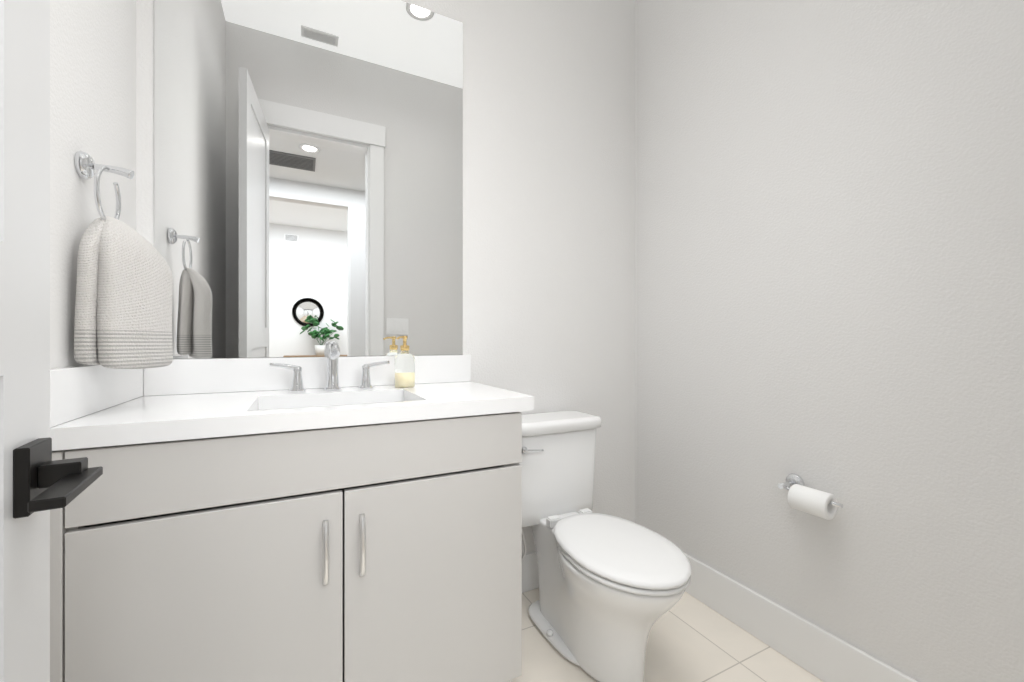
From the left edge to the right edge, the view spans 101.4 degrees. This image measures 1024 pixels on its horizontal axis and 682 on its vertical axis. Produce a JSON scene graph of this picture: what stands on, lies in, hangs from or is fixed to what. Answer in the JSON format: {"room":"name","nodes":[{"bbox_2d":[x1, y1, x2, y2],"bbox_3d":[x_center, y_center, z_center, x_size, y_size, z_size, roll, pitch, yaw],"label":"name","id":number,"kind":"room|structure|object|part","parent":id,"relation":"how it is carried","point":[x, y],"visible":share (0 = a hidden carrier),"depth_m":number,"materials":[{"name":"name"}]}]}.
{"room":"bathroom","nodes":[
{"label":"bathroom","id":0,"kind":"room"},
{"bbox_2d":[0,0,102,681],"bbox_3d":[-0.323,-0.164,0.186,0.098,2.412,0.660,0,0,-32],"label":"door","id":1,"kind":"structure","parent":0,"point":[24,308],"depth_m":0.41,"materials":[{"name":"grey"}]},
{"bbox_2d":[50,0,135,368],"bbox_3d":[-0.751,-0.475,0.415,0.120,3.050,1.705,0,0,-27],"label":"wall","id":2,"kind":"structure","parent":0,"point":[93,79],"depth_m":0.91,"materials":[{"name":"white paint"}]},
{"bbox_2d":[74,151,172,368],"bbox_3d":[-0.867,-0.174,0.937,0.140,0.470,0.177,0,0,-27],"label":"towel ring","id":3,"kind":"object","parent":2,"relation":"attached to","point":[123,302],"visible":1,"depth_m":0.89,"materials":[{"name":"white fabric"}]},
{"bbox_3d":[-0.880,-0.375,0.922,0.074,0.024,0.020,0,0,-27],"label":"ring post","id":4,"kind":"part","parent":3,"relation":"part of","materials":[{"name":"silver metal"}]},
{"bbox_2d":[136,0,634,554],"bbox_3d":[-0.266,-0.475,1.679,2.120,3.050,0.120,0,0,-27],"label":"wall","id":5,"kind":"structure","parent":0,"point":[548,204],"depth_m":1.83,"materials":[{"name":"white paint"}]},
{"bbox_2d":[144,355,470,395],"bbox_3d":[-0.610,0.103,1.427,0.996,0.104,0.020,0,0,-27],"label":"backsplash","id":6,"kind":"structure","parent":5,"relation":"attached to","point":[188,376],"depth_m":1.34,"materials":[{"name":"white stone"}]},
{"bbox_2d":[154,0,462,358],"bbox_3d":[-0.617,-0.600,1.431,0.946,1.300,0.006,0,0,-27],"label":"mirror glass","id":7,"kind":"object","parent":5,"relation":"attached to","point":[308,178],"visible":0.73,"depth_m":1.40,"materials":[{"name":"silver mirror"}]},
{"bbox_2d":[522,551,538,592],"bbox_3d":[0.214,0.973,1.844,0.846,0.155,0.014,0,0,-27],"label":"baseboard","id":8,"kind":"structure","parent":5,"relation":"attached to","point":[530,578],"depth_m":1.77,"materials":[{"name":"white"}]},
{"bbox_2d":[510,588,823,681],"bbox_3d":[0.116,1.075,0.916,2.120,0.050,1.825,0,0,-27],"label":"floor","id":9,"kind":"structure","parent":0,"point":[691,638],"depth_m":1.40,"materials":[{"name":"tile"}]},
{"bbox_2d":[50,401,521,681],"bbox_3d":[-0.518,0.623,1.184,0.984,0.854,0.537,0,0,-27],"label":"bathroom vanity","id":10,"kind":"object","parent":9,"relation":"on","point":[342,489],"depth_m":0.94,"materials":[{"name":"grey wood"}]},
{"bbox_3d":[-0.840,0.574,0.765,0.033,0.746,0.018,0,0,-27],"label":"vanity filler side","id":11,"kind":"part","parent":10,"relation":"part of","materials":[{"name":"grey wood"}]},
{"bbox_2d":[50,381,533,450],"bbox_3d":[-0.508,0.175,1.199,1.016,0.040,0.519,0,0,-27],"label":"countertop","id":12,"kind":"structure","parent":10,"relation":"on","point":[151,419],"depth_m":0.99,"materials":[{"name":"white stone"}]},
{"bbox_2d":[50,365,143,427],"bbox_3d":[-0.954,0.103,0.978,0.020,0.104,0.514,0,0,-27],"label":"bathroom vanity side splash","id":13,"kind":"object","parent":12,"relation":"on","point":[76,392],"visible":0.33,"depth_m":0.89,"materials":[{"name":"white stone"}]},
{"bbox_2d":[269,341,389,391],"bbox_3d":[-0.556,0.076,1.310,0.356,0.158,0.161,0,0,-27],"label":"faucet","id":14,"kind":"object","parent":12,"relation":"on","point":[333,353],"visible":1,"depth_m":1.34,"materials":[{"name":"silver metal"}]},
{"bbox_3d":[-0.701,0.078,1.294,0.084,0.030,0.019,0,0,-27],"label":"faucet handle lever","id":15,"kind":"part","parent":14,"relation":"part of","materials":[{"name":"silver metal"}]},
{"bbox_3d":[-0.672,0.116,1.313,0.048,0.078,0.048,0,0,-27],"label":"faucet handle","id":16,"kind":"part","parent":14,"relation":"part of","materials":[{"name":"silver metal"}]},
{"bbox_3d":[-0.490,0.116,1.404,0.048,0.078,0.048,0,0,-27],"label":"faucet handle","id":17,"kind":"part","parent":14,"relation":"part of","materials":[{"name":"silver metal"}]},
{"bbox_3d":[-0.458,0.078,1.416,0.084,0.030,0.019,0,0,-27],"label":"faucet handle lever","id":18,"kind":"part","parent":14,"relation":"part of","materials":[{"name":"silver metal"}]},
{"bbox_2d":[395,336,414,387],"bbox_3d":[-0.369,0.067,1.442,0.069,0.176,0.069,0,0,-27],"label":"soap dispenser","id":19,"kind":"object","parent":12,"relation":"on","point":[404,368],"visible":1,"depth_m":1.42,"materials":[{"name":"white"}]},
{"bbox_3d":[-0.399,0.272,0.986,0.947,0.141,0.018,0,0,-27],"label":"bathroom vanity drawer front","id":20,"kind":"part","parent":10,"relation":"part of","materials":[{"name":"grey wood"}]},
{"bbox_3d":[-0.422,0.482,0.949,0.012,0.149,0.031,0,0,-27],"label":"bathroom vanity handle","id":21,"kind":"part","parent":10,"relation":"part of","materials":[{"name":"silver metal"}]},
{"bbox_3d":[-0.351,0.482,0.985,0.012,0.149,0.031,0,0,-27],"label":"bathroom vanity handle","id":22,"kind":"part","parent":10,"relation":"part of","materials":[{"name":"silver metal"}]},
{"bbox_2d":[519,410,690,681],"bbox_3d":[0.266,0.674,1.444,0.410,0.750,0.774,0,0,-27],"label":"toilet","id":23,"kind":"object","parent":9,"relation":"on","point":[612,590],"visible":0.92,"depth_m":1.34,"materials":[{"name":"white ceramic"}]},
{"bbox_3d":[0.046,0.395,1.526,0.026,0.026,0.012,0,0,-27],"label":"lever","id":24,"kind":"part","parent":23,"relation":"part of","materials":[{"name":"silver metal"}]},
{"bbox_3d":[0.079,0.396,1.532,0.076,0.014,0.017,0,0,-27],"label":"lever arm","id":25,"kind":"part","parent":23,"relation":"part of"},
{"bbox_3d":[0.144,0.520,1.687,0.380,0.348,0.192,0,0,-27],"label":"tank","id":26,"kind":"part","parent":23,"relation":"part of","materials":[{"name":"white ceramic"}]},
{"bbox_3d":[0.145,0.322,1.684,0.410,0.046,0.222,0,0,-27],"label":"tank lid","id":27,"kind":"part","parent":23,"relation":"part of","materials":[{"name":"white ceramic"}]},
{"bbox_3d":[0.330,0.635,1.316,0.338,0.023,0.488,0,0,-27],"label":"lid","id":28,"kind":"part","parent":23,"relation":"part of","materials":[{"name":"white plastic"}]},
{"bbox_3d":[0.333,0.656,1.309,0.336,0.015,0.467,0,0,-27],"label":"seat","id":29,"kind":"part","parent":23,"relation":"part of","materials":[{"name":"white plastic"}]},
{"bbox_2d":[635,0,1023,681],"bbox_3d":[1.037,-0.475,1.310,0.120,3.050,1.705,0,0,-27],"label":"wall","id":30,"kind":"structure","parent":0,"point":[829,246],"depth_m":1.26,"materials":[{"name":"white paint"}]},
{"bbox_2d":[683,552,917,681],"bbox_3d":[0.950,0.973,1.334,0.014,0.155,1.584,0,0,-27],"label":"baseboard","id":31,"kind":"structure","parent":30,"relation":"attached to","point":[818,652],"depth_m":1.39,"materials":[{"name":"white"}]},
{"bbox_2d":[778,473,842,519],"bbox_3d":[0.920,0.479,1.299,0.097,0.092,0.189,0,0,-27],"label":"toilet paper holder","id":32,"kind":"object","parent":30,"relation":"attached to","point":[812,501],"visible":1,"depth_m":1.26,"materials":[{"name":"white paper"}]},
{"bbox_3d":[0.892,0.462,1.358,0.073,0.017,0.017,0,0,-27],"label":"post","id":33,"kind":"part","parent":32,"relation":"part of","materials":[{"name":"silver metal"}]},
{"bbox_3d":[0.916,0.469,1.284,0.012,0.023,0.165,0,0,-27],"label":"arm","id":34,"kind":"part","parent":32,"relation":"part of"}
]}

